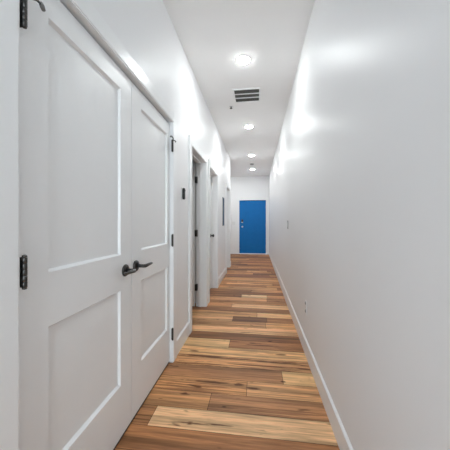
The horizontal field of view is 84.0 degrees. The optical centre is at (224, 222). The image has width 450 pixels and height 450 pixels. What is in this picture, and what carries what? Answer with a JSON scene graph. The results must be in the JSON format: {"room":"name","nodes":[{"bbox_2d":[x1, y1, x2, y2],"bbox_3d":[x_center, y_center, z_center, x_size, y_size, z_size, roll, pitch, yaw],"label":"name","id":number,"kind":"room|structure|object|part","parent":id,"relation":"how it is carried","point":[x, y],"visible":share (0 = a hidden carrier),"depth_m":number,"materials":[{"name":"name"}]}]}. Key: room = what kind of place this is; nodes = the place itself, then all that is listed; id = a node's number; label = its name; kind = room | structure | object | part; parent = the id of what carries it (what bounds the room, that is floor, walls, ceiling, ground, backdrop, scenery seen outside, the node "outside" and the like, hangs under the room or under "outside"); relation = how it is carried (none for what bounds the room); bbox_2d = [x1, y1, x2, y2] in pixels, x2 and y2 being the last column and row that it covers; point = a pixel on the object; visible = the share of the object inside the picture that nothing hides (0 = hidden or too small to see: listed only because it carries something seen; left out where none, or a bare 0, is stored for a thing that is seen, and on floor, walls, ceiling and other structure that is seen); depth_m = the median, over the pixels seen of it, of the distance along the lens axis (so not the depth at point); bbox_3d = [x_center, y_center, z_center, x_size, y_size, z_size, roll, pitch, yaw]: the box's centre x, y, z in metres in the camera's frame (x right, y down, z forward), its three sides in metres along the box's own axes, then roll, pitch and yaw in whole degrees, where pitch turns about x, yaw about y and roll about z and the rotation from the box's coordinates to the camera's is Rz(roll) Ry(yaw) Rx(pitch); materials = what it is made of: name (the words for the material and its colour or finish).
{"room":"hallway","nodes":[
{"label":"hallway","id":0,"kind":"room"},
{"bbox_2d":[89,0,229,336],"bbox_3d":[-1.040,-0.265,2.235,1.170,2.930,9.570,0,0,7],"label":"wall","id":1,"kind":"structure","parent":0,"point":[145,28],"depth_m":2.37,"materials":[{"name":"paint"}]},
{"bbox_2d":[20,0,135,449],"bbox_3d":[-0.587,0.178,1.112,0.108,2.036,0.750,0,0,7],"label":"door","id":2,"kind":"structure","parent":1,"relation":"in","point":[76,271],"depth_m":1.01,"materials":[{"name":"paint"}]},
{"bbox_3d":[-0.532,0.272,1.360,0.062,0.024,0.128,0,0,7],"label":"lever","id":3,"kind":"part","parent":2,"relation":"part of","materials":[{"name":"metal"}]},
{"bbox_2d":[0,0,176,449],"bbox_3d":[-0.604,0.127,1.456,0.152,2.147,1.575,0,0,7],"label":"trim","id":4,"kind":"structure","parent":1,"relation":"attached to","point":[85,13],"depth_m":0.74,"materials":[{"name":"paint"}]},
{"bbox_3d":[-0.634,0.127,0.709,0.022,2.147,0.085,0,0,7],"label":"casing","id":5,"kind":"part","parent":4,"relation":"part of","materials":[{"name":"paint"}]},
{"bbox_3d":[-0.540,-0.904,1.448,0.022,0.085,1.405,0,0,7],"label":"head casing","id":6,"kind":"part","parent":4,"relation":"part of","materials":[{"name":"paint"}]},
{"bbox_3d":[-0.445,0.127,2.187,0.022,2.147,0.085,0,0,7],"label":"casing","id":7,"kind":"part","parent":4,"relation":"part of","materials":[{"name":"paint"}]},
{"bbox_2d":[131,81,175,421],"bbox_3d":[-0.495,0.178,1.827,0.108,2.036,0.684,0,0,7],"label":"door","id":8,"kind":"structure","parent":1,"relation":"in","point":[150,131],"depth_m":1.74,"materials":[{"name":"paint"}]},
{"bbox_3d":[-0.503,0.268,1.587,0.062,0.024,0.128,0,0,7],"label":"lever","id":9,"kind":"part","parent":8,"relation":"part of","materials":[{"name":"metal"}]},
{"bbox_2d":[177,321,189,354],"bbox_3d":[-0.414,1.130,2.452,0.016,0.140,0.450,0,0,7],"label":"baseboard","id":10,"kind":"structure","parent":1,"relation":"attached to","point":[182,337],"depth_m":2.45,"materials":[{"name":"paint"}]},
{"bbox_2d":[181,187,185,199],"bbox_3d":[-0.406,-0.281,2.453,0.036,0.124,0.046,0,0,7],"label":"sensor","id":11,"kind":"object","parent":1,"relation":"attached to","point":[183,190],"visible":1,"depth_m":2.44,"materials":[{"name":"plastic"}]},
{"bbox_2d":[188,135,207,333],"bbox_3d":[-0.385,0.133,3.164,0.152,2.135,0.970,0,0,7],"label":"trim","id":12,"kind":"structure","parent":1,"relation":"attached to","point":[195,153],"depth_m":3.55,"materials":[{"name":"paint"}]},
{"bbox_3d":[-0.377,0.133,2.717,0.022,2.135,0.085,0,0,7],"label":"casing","id":13,"kind":"part","parent":12,"relation":"part of","materials":[{"name":"paint"}]},
{"bbox_3d":[-0.321,-0.892,3.156,0.022,0.085,0.800,0,0,7],"label":"head casing","id":14,"kind":"part","parent":12,"relation":"part of","materials":[{"name":"paint"}]},
{"bbox_3d":[-0.265,0.133,3.595,0.022,2.135,0.085,0,0,7],"label":"casing","id":15,"kind":"part","parent":12,"relation":"part of","materials":[{"name":"paint"}]},
{"bbox_2d":[210,176,213,287],"bbox_3d":[-0.281,0.176,4.185,0.099,2.012,0.740,0,0,7],"label":"door","id":16,"kind":"structure","parent":1,"relation":"in","point":[210,176],"depth_m":4.47,"materials":[{"name":"paint"}]},
{"bbox_2d":[208,159,217,302],"bbox_3d":[-0.255,0.133,4.181,0.152,2.135,0.940,0,0,7],"label":"trim","id":17,"kind":"structure","parent":1,"relation":"attached to","point":[212,171],"depth_m":4.55,"materials":[{"name":"paint"}]},
{"bbox_3d":[-0.245,0.133,3.749,0.022,2.135,0.085,0,0,7],"label":"casing","id":18,"kind":"part","parent":17,"relation":"part of","materials":[{"name":"paint"}]},
{"bbox_3d":[-0.191,-0.892,4.173,0.022,0.085,0.770,0,0,7],"label":"head casing","id":19,"kind":"part","parent":17,"relation":"part of","materials":[{"name":"paint"}]},
{"bbox_2d":[218,268,225,285],"bbox_3d":[-0.056,1.130,5.250,0.016,0.140,1.230,0,0,7],"label":"baseboard","id":20,"kind":"structure","parent":1,"relation":"attached to","point":[223,273],"depth_m":5.09,"materials":[{"name":"paint"}]},
{"bbox_2d":[222,197,223,225],"bbox_3d":[-0.037,-0.230,5.408,0.014,0.610,0.250,0,0,7],"label":"wall panel","id":21,"kind":"object","parent":1,"relation":"attached to","point":[222,197],"visible":1,"depth_m":5.28,"materials":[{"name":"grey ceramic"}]},
{"bbox_2d":[226,182,229,272],"bbox_3d":[0.016,0.133,6.299,0.152,2.135,0.870,0,0,7],"label":"trim","id":22,"kind":"structure","parent":1,"relation":"attached to","point":[227,185],"depth_m":6.63,"materials":[{"name":"paint"}]},
{"bbox_3d":[0.030,0.133,5.901,0.022,2.135,0.085,0,0,7],"label":"casing","id":23,"kind":"part","parent":22,"relation":"part of","materials":[{"name":"paint"}]},
{"bbox_2d":[192,160,195,302],"bbox_3d":[-1.483,-0.265,3.224,2.040,2.930,1.420,0,0,7],"label":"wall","id":24,"kind":"structure","parent":0,"point":[193,161],"depth_m":3.71,"materials":[{"name":"paint"}]},
{"bbox_2d":[192,163,197,305],"bbox_3d":[-0.788,0.176,3.581,0.802,2.012,0.040,0,0,7],"label":"door","id":25,"kind":"structure","parent":24,"relation":"in","point":[194,178],"depth_m":3.52,"materials":[{"name":"paint"}]},
{"bbox_2d":[115,254,339,449],"bbox_3d":[-0.970,1.260,3.582,3.966,0.120,12.260,0,0,7],"label":"floor","id":26,"kind":"structure","parent":0,"point":[242,378],"depth_m":1.83,"materials":[{"name":"brown wood"}]},
{"bbox_2d":[163,0,314,176],"bbox_3d":[-0.970,-1.790,3.582,3.966,0.120,12.260,0,0,7],"label":"ceiling","id":27,"kind":"structure","parent":0,"point":[212,34],"depth_m":2.67,"materials":[{"name":"paint"}]},
{"bbox_2d":[236,55,250,64],"bbox_3d":[0.195,-1.722,2.667,0.156,0.015,0.156,0,0,7],"label":"recessed light","id":28,"kind":"object","parent":27,"relation":"in","point":[243,59],"visible":1,"depth_m":2.65,"materials":[{"name":"paint"}]},
{"bbox_2d":[237,57,248,64],"bbox_3d":[0.195,-1.721,2.667,0.129,0.012,0.129,0,0,7],"label":"diffuser","id":29,"kind":"object","parent":28,"relation":"attached to","point":[240,60],"depth_m":2.65,"materials":[{"name":"white plastic"}]},
{"bbox_2d":[232,87,260,102],"bbox_3d":[0.300,-1.726,3.409,0.366,0.009,0.366,0,0,7],"label":"ceiling vent","id":30,"kind":"object","parent":27,"relation":"in","point":[245,95],"visible":1,"depth_m":3.40,"materials":[{"name":"metal"}]},
{"bbox_2d":[230,176,268,253],"bbox_3d":[-0.053,-0.265,9.645,3.446,2.930,0.200,0,0,7],"label":"wall","id":31,"kind":"structure","parent":0,"point":[246,187],"depth_m":9.45,"materials":[{"name":"paint"}]},
{"bbox_2d":[230,250,237,253],"bbox_3d":[-0.103,1.130,9.543,1.173,0.140,0.015,0,0,7],"label":"baseboard","id":32,"kind":"structure","parent":31,"relation":"attached to","point":[231,251],"depth_m":9.48,"materials":[{"name":"paint"}]},
{"bbox_2d":[239,200,265,253],"bbox_3d":[1.040,0.172,9.406,1.000,1.993,0.110,0,0,7],"label":"door","id":33,"kind":"structure","parent":31,"relation":"in","point":[252,213],"depth_m":9.42,"materials":[{"name":"blue paint"}]},
{"bbox_2d":[238,199,266,253],"bbox_3d":[1.041,0.158,9.449,1.110,2.085,0.150,0,0,7],"label":"trim","id":34,"kind":"structure","parent":31,"relation":"attached to","point":[238,199],"depth_m":9.39,"materials":[{"name":"paint"}]},
{"bbox_3d":[0.508,0.158,9.461,0.050,2.085,0.022,0,0,7],"label":"casing","id":35,"kind":"part","parent":34,"relation":"part of","materials":[{"name":"paint"}]},
{"bbox_3d":[1.560,0.158,9.326,0.050,2.085,0.022,0,0,7],"label":"casing","id":36,"kind":"part","parent":34,"relation":"part of","materials":[{"name":"paint"}]},
{"bbox_2d":[269,0,449,449],"bbox_3d":[0.937,-0.265,3.338,0.120,2.930,12.260,0,0,7],"label":"wall","id":37,"kind":"structure","parent":0,"point":[359,176],"depth_m":0.96,"materials":[{"name":"paint"}]},
{"bbox_2d":[269,252,352,449],"bbox_3d":[0.871,1.130,3.346,0.013,0.140,12.060,0,0,7],"label":"baseboard","id":38,"kind":"structure","parent":37,"relation":"attached to","point":[342,439],"depth_m":1.72,"materials":[{"name":"paint"}]}
]}

